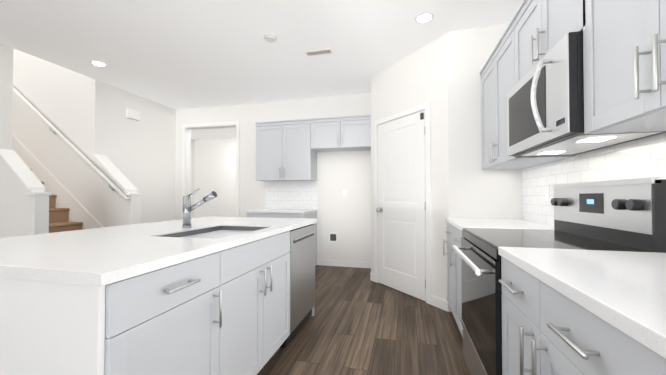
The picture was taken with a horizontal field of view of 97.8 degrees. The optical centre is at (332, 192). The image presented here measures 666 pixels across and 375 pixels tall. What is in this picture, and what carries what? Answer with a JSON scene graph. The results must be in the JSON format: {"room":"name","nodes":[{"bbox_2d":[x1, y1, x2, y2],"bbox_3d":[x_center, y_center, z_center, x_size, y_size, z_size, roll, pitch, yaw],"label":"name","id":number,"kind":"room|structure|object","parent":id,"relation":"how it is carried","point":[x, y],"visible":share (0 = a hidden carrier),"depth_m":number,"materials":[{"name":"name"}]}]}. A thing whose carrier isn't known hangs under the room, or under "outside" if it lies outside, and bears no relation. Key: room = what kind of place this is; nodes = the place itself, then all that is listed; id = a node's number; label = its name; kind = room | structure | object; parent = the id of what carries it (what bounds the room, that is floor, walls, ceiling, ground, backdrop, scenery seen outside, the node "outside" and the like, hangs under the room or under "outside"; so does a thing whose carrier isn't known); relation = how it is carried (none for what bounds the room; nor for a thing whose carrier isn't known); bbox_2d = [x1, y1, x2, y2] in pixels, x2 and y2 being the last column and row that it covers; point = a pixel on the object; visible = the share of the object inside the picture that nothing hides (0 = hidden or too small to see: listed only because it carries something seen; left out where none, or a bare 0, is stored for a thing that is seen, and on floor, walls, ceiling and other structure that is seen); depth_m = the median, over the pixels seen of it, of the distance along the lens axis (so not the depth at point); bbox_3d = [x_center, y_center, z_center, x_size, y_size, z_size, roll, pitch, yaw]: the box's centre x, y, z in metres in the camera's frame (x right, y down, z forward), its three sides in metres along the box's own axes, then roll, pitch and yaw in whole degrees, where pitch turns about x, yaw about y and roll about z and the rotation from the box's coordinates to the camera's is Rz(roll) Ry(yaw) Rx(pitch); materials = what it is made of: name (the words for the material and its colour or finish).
{"room":"kitchen","nodes":[
{"label":"kitchen","id":0,"kind":"room"},
{"bbox_2d":[0,44,13,149],"bbox_3d":[-5.533,-1.565,3.667,4.050,5.500,0.113,0,-1,14],"label":"wall","id":1,"kind":"structure","parent":0,"point":[6,84],"depth_m":3.17,"materials":[{"name":"white paint"}]},
{"bbox_2d":[0,157,44,237],"bbox_3d":[-3.301,0.368,3.085,0.550,1.618,0.113,0,-1,14],"label":"wall","id":2,"kind":"structure","parent":0,"point":[16,210],"depth_m":3.04,"materials":[{"name":"white paint"}]},
{"bbox_2d":[0,149,51,234],"bbox_3d":[-3.291,0.354,3.083,0.570,1.647,0.161,0,-1,14],"label":"cap","id":3,"kind":"object","parent":2,"relation":"attached to","point":[21,170],"visible":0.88,"depth_m":3.05,"materials":[{"name":"white paint"}]},
{"bbox_2d":[12,49,136,226],"bbox_3d":[-4.978,-1.553,4.566,4.693,5.500,0.140,0,-1,14],"label":"wall","id":4,"kind":"structure","parent":0,"point":[68,104],"depth_m":4.20,"materials":[{"name":"white paint"}]},
{"bbox_2d":[12,134,102,229],"bbox_3d":[-4.789,-0.689,4.428,4.720,3.769,0.013,0,-1,14],"label":"trim","id":5,"kind":"structure","parent":4,"relation":"attached to","point":[78,211],"depth_m":4.21,"materials":[{"name":"white paint"}]},
{"bbox_2d":[13,87,130,199],"bbox_3d":[-4.711,-1.468,4.381,4.125,3.160,0.087,0,-1,14],"label":"handrail","id":6,"kind":"object","parent":4,"relation":"attached to","point":[78,152],"visible":1,"depth_m":4.07,"materials":[{"name":"white paint"}]},
{"bbox_2d":[93,154,142,224],"bbox_3d":[-3.003,0.327,4.049,0.663,1.727,0.188,0,-1,14],"label":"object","id":7,"kind":"structure","parent":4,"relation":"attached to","point":[116,173],"depth_m":4.01,"materials":[{"name":"white paint"}]},
{"bbox_2d":[105,83,175,223],"bbox_3d":[-3.204,-0.188,4.869,0.120,2.780,1.340,0,-1,14],"label":"wall","id":8,"kind":"structure","parent":0,"point":[141,154],"depth_m":4.87,"materials":[{"name":"white paint"}]},
{"bbox_2d":[126,109,139,120],"bbox_3d":[-3.178,-1.232,4.624,0.055,0.140,0.210,0,-1,14],"label":"door chime","id":9,"kind":"object","parent":8,"relation":"attached to","point":[132,114],"visible":1,"depth_m":4.60,"materials":[{"name":"white plastic"}]},
{"bbox_2d":[190,139,193,217],"bbox_3d":[-4.393,-0.156,7.256,0.120,2.780,2.480,0,-1,14],"label":"wall","id":10,"kind":"structure","parent":0,"point":[192,175],"depth_m":8.38,"materials":[{"name":"white paint"}]},
{"bbox_2d":[194,138,235,217],"bbox_3d":[-0.595,-0.150,7.651,7.300,2.780,0.120,0,-1,14],"label":"wall","id":11,"kind":"structure","parent":0,"point":[215,165],"depth_m":8.27,"materials":[{"name":"white paint"}]},
{"bbox_2d":[14,0,522,82],"bbox_3d":[-0.787,-1.753,3.072,5.450,0.300,1.020,0,-1,14],"label":"ceiling strip","id":12,"kind":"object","parent":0,"point":[234,38],"visible":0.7,"depth_m":2.97,"materials":[{"name":"white paint"}]},
{"bbox_2d":[90,60,106,66],"bbox_3d":[-2.897,-1.591,3.595,0.170,0.008,0.170,0,-1,14],"label":"recessed light","id":13,"kind":"object","parent":12,"relation":"attached to","point":[98,63],"visible":0.98,"depth_m":3.58,"materials":[{"name":"white paint"}]},
{"bbox_2d":[264,34,276,42],"bbox_3d":[-0.644,-1.587,3.003,0.136,0.033,0.136,0,-1,14],"label":"smoke detector","id":14,"kind":"object","parent":12,"relation":"attached to","point":[270,38],"visible":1,"depth_m":2.97,"materials":[{"name":"white plastic"}]},
{"bbox_2d":[305,48,332,55],"bbox_3d":[-0.164,-1.595,3.317,0.300,0.008,0.110,0,-1,14],"label":"air vent grille","id":15,"kind":"object","parent":12,"relation":"attached to","point":[319,52],"visible":1,"depth_m":3.31,"materials":[{"name":"white plastic"}]},
{"bbox_2d":[415,12,433,23],"bbox_3d":[0.841,-1.604,2.675,0.170,0.008,0.170,0,-1,14],"label":"recessed light","id":16,"kind":"object","parent":12,"relation":"attached to","point":[423,17],"visible":1,"depth_m":2.66,"materials":[{"name":"white paint"}]},
{"bbox_2d":[175,93,370,261],"bbox_3d":[-1.141,-0.185,5.107,4.010,2.780,0.120,0,-1,14],"label":"wall","id":17,"kind":"structure","parent":0,"point":[347,219],"depth_m":4.79,"materials":[{"name":"white paint"}]},
{"bbox_2d":[182,121,239,218],"bbox_3d":[-2.234,-0.033,5.370,1.204,2.482,0.137,0,-1,14],"label":"door frame","id":18,"kind":"structure","parent":17,"relation":"attached to","point":[186,150],"depth_m":5.44,"materials":[{"name":"white paint"}]},
{"bbox_2d":[256,119,318,181],"bbox_3d":[-0.759,-0.653,4.775,0.934,0.925,0.347,0,-1,14],"label":"upper cabinet","id":19,"kind":"object","parent":17,"relation":"attached to","point":[287,150],"depth_m":4.61,"materials":[{"name":"grey paint"}]},
{"bbox_2d":[265,181,316,208],"bbox_3d":[-0.717,0.037,4.933,0.934,0.489,0.008,0,-1,14],"label":"tile backsplash","id":20,"kind":"structure","parent":17,"relation":"attached to","point":[290,189],"depth_m":4.93,"materials":[{"name":"white tile"}]},
{"bbox_2d":[329,233,336,241],"bbox_3d":[0.004,0.735,4.743,0.140,0.150,0.007,0,-1,14],"label":"electrical outlet plate","id":21,"kind":"object","parent":17,"relation":"attached to","point":[332,237],"depth_m":4.74,"materials":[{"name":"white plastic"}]},
{"bbox_2d":[311,115,370,150],"bbox_3d":[0.153,-0.896,4.552,0.946,0.445,0.347,0,-1,14],"label":"upper cabinet","id":22,"kind":"object","parent":17,"relation":"attached to","point":[345,133],"depth_m":4.39,"materials":[{"name":"grey paint"}]},
{"bbox_2d":[342,189,346,195],"bbox_3d":[0.188,0.010,4.708,0.072,0.115,0.007,0,-1,14],"label":"electrical outlet plate","id":23,"kind":"object","parent":17,"relation":"attached to","point":[344,191],"depth_m":4.71,"materials":[{"name":"white plastic"}]},
{"bbox_2d":[317,259,448,311],"bbox_3d":[-0.921,1.145,4.169,4.639,0.095,1.559,0,-1,14],"label":"baseboard","id":24,"kind":"structure","parent":17,"relation":"attached to","point":[440,303],"depth_m":4.62,"materials":[{"name":"white paint"}]},
{"bbox_2d":[257,265,469,374],"bbox_3d":[-2.957,1.222,2.696,9.500,0.100,12.400,0,-1,14],"label":"floor","id":25,"kind":"structure","parent":0,"point":[359,322],"depth_m":2.37,"materials":[{"name":"brown wood"}]},
{"bbox_2d":[30,169,82,232],"bbox_3d":[-4.878,-0.354,3.997,4.122,3.088,0.852,0,-1,14],"label":"wooden stairs","id":26,"kind":"structure","parent":25,"relation":"on","point":[58,220],"depth_m":4.01,"materials":[{"name":"wood"}]},
{"bbox_2d":[0,221,317,374],"bbox_3d":[-0.797,0.718,1.892,0.884,0.885,2.020,0,-1,14],"label":"kitchen island","id":27,"kind":"object","parent":25,"relation":"on","point":[206,296],"depth_m":1.03,"materials":[{"name":"grey paint"}]},
{"bbox_2d":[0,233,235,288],"bbox_3d":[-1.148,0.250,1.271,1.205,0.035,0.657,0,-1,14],"label":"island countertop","id":28,"kind":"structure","parent":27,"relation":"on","point":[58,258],"depth_m":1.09,"materials":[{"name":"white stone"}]},
{"bbox_2d":[64,222,287,244],"bbox_3d":[-0.993,0.258,1.895,1.205,0.035,0.630,0,-1,14],"label":"island countertop","id":29,"kind":"structure","parent":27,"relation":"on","point":[148,229],"depth_m":1.83,"materials":[{"name":"white stone"}]},
{"bbox_2d":[182,188,216,227],"bbox_3d":[-0.917,0.107,1.997,0.263,0.270,0.060,0,-1,14],"label":"faucet","id":30,"kind":"object","parent":29,"relation":"on","point":[188,208],"visible":1,"depth_m":2.00,"materials":[{"name":"silver metal"}]},
{"bbox_2d":[156,225,267,236],"bbox_3d":[-0.709,0.371,1.823,0.454,0.251,0.654,0,-1,14],"label":"sink","id":31,"kind":"object","parent":29,"relation":"in","point":[213,230],"depth_m":2.01,"materials":[{"name":"grey metal"}]},
{"bbox_2d":[245,209,317,265],"bbox_3d":[-0.802,0.738,4.599,0.966,0.920,0.660,0,-1,14],"label":"base cabinet","id":32,"kind":"object","parent":25,"relation":"on","point":[286,213],"visible":0.12,"depth_m":4.39,"materials":[{"name":"grey paint"}]},
{"bbox_2d":[280,224,315,346],"bbox_3d":[-0.521,0.733,2.520,0.615,0.874,0.609,0,-1,14],"label":"dishwasher","id":33,"kind":"object","parent":25,"relation":"on","point":[302,271],"visible":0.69,"depth_m":2.38,"materials":[{"name":"grey metal"}]},
{"bbox_2d":[443,218,553,337],"bbox_3d":[1.319,0.707,2.364,0.700,0.920,0.883,0,-1,14],"label":"base cabinet","id":34,"kind":"object","parent":25,"relation":"on","point":[455,227],"visible":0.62,"depth_m":2.38,"materials":[{"name":"grey paint"}]},
{"bbox_2d":[498,251,525,374],"bbox_3d":[0.987,0.706,0.952,0.659,0.885,0.427,0,-1,14],"label":"base cabinet","id":35,"kind":"object","parent":25,"relation":"on","point":[513,276],"depth_m":1.11,"materials":[{"name":"grey paint"}]},
{"bbox_2d":[452,177,665,374],"bbox_3d":[1.090,0.551,1.558,0.747,1.210,0.786,0,-1,14],"label":"range","id":36,"kind":"object","parent":25,"relation":"on","point":[620,215],"visible":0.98,"depth_m":1.40,"materials":[{"name":"silver metal"}]},
{"bbox_2d":[526,271,621,374],"bbox_3d":[0.897,0.701,0.587,0.659,0.885,0.564,0,-1,14],"label":"base cabinet","id":37,"kind":"object","parent":25,"relation":"on","point":[580,312],"depth_m":0.73,"materials":[{"name":"grey paint"}]},
{"bbox_2d":[498,247,665,350],"bbox_3d":[0.821,0.237,0.309,0.671,0.035,1.768,0,-1,14],"label":"countertop","id":38,"kind":"structure","parent":37,"relation":"on","point":[629,287],"depth_m":0.76,"materials":[{"name":"white stone"}]},
{"bbox_2d":[622,327,665,374],"bbox_3d":[0.788,0.695,0.150,0.659,0.885,0.574,0,-1,14],"label":"base cabinet","id":39,"kind":"object","parent":25,"relation":"on","point":[640,356],"depth_m":0.50,"materials":[{"name":"grey paint"}]},
{"bbox_2d":[371,31,448,300],"bbox_3d":[0.882,-0.208,3.451,0.120,2.780,1.252,0,-1,-30],"label":"wall","id":40,"kind":"structure","parent":0,"point":[417,77],"depth_m":3.05,"materials":[{"name":"white paint"}]},
{"bbox_2d":[376,111,425,300],"bbox_3d":[0.795,0.146,3.475,0.603,2.048,0.614,0,-1,14],"label":"pantry door","id":41,"kind":"structure","parent":40,"relation":"in","point":[401,209],"depth_m":3.41,"materials":[{"name":"white paint"}]},
{"bbox_2d":[374,102,430,304],"bbox_3d":[0.843,0.114,3.500,0.136,2.137,0.948,0,-1,-30],"label":"door frame","id":42,"kind":"structure","parent":40,"relation":"attached to","point":[426,107],"depth_m":3.11,"materials":[{"name":"white paint"}]},
{"bbox_2d":[448,24,521,311],"bbox_3d":[1.474,-0.216,2.859,0.650,2.780,0.120,0,-1,14],"label":"wall","id":43,"kind":"structure","parent":0,"point":[476,191],"depth_m":2.83,"materials":[{"name":"white paint"}]},
{"bbox_3d":[0.960,-0.266,-0.800,0.120,2.780,7.470,0,-1,14],"label":"wall","id":44,"kind":"structure","parent":0,"visible":0},
{"bbox_2d":[511,0,530,84],"bbox_3d":[1.334,-0.914,1.691,0.347,0.486,0.454,0,-1,14],"label":"upper cabinet","id":45,"kind":"object","parent":44,"relation":"attached to","point":[521,22],"depth_m":1.84,"materials":[{"name":"grey paint"}]},
{"bbox_2d":[479,24,574,169],"bbox_3d":[1.497,-0.686,2.339,0.347,0.925,0.883,0,-1,14],"label":"upper cabinet","id":46,"kind":"object","parent":44,"relation":"attached to","point":[497,78],"depth_m":2.32,"materials":[{"name":"grey paint"}]},
{"bbox_2d":[531,0,582,68],"bbox_3d":[1.253,-0.919,1.365,0.347,0.486,0.455,0,-1,14],"label":"upper cabinet","id":47,"kind":"object","parent":44,"relation":"attached to","point":[551,20],"depth_m":1.49,"materials":[{"name":"grey paint"}]},
{"bbox_2d":[507,31,665,156],"bbox_3d":[1.230,-0.453,1.551,0.470,0.431,0.757,0,-1,14],"label":"microwave","id":48,"kind":"object","parent":47,"relation":"attached to","point":[545,105],"visible":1,"depth_m":1.38,"materials":[{"name":"silver metal"}]},
{"bbox_2d":[522,133,665,224],"bbox_3d":[1.342,-0.032,0.998,0.008,0.519,3.549,0,-1,14],"label":"tile backsplash","id":49,"kind":"structure","parent":44,"relation":"attached to","point":[642,157],"depth_m":1.69,"materials":[{"name":"white tile"}]},
{"bbox_2d":[545,186,549,200],"bbox_3d":[1.640,0.008,2.223,0.005,0.115,0.072,0,-1,14],"label":"outlet","id":50,"kind":"object","parent":49,"relation":"attached to","point":[547,193],"depth_m":2.22,"materials":[{"name":"white plastic"}]},
{"bbox_2d":[583,0,665,133],"bbox_3d":[1.152,-0.705,0.956,0.347,0.925,0.432,0,-1,14],"label":"upper cabinet","id":51,"kind":"object","parent":44,"relation":"attached to","point":[624,56],"depth_m":1.06,"materials":[{"name":"grey paint"}]},
{"bbox_2d":[631,0,665,119],"bbox_3d":[1.070,-0.710,0.624,0.347,0.925,0.491,0,-1,14],"label":"upper cabinet","id":52,"kind":"object","parent":44,"relation":"attached to","point":[650,15],"depth_m":0.88,"materials":[{"name":"grey paint"}]}
]}

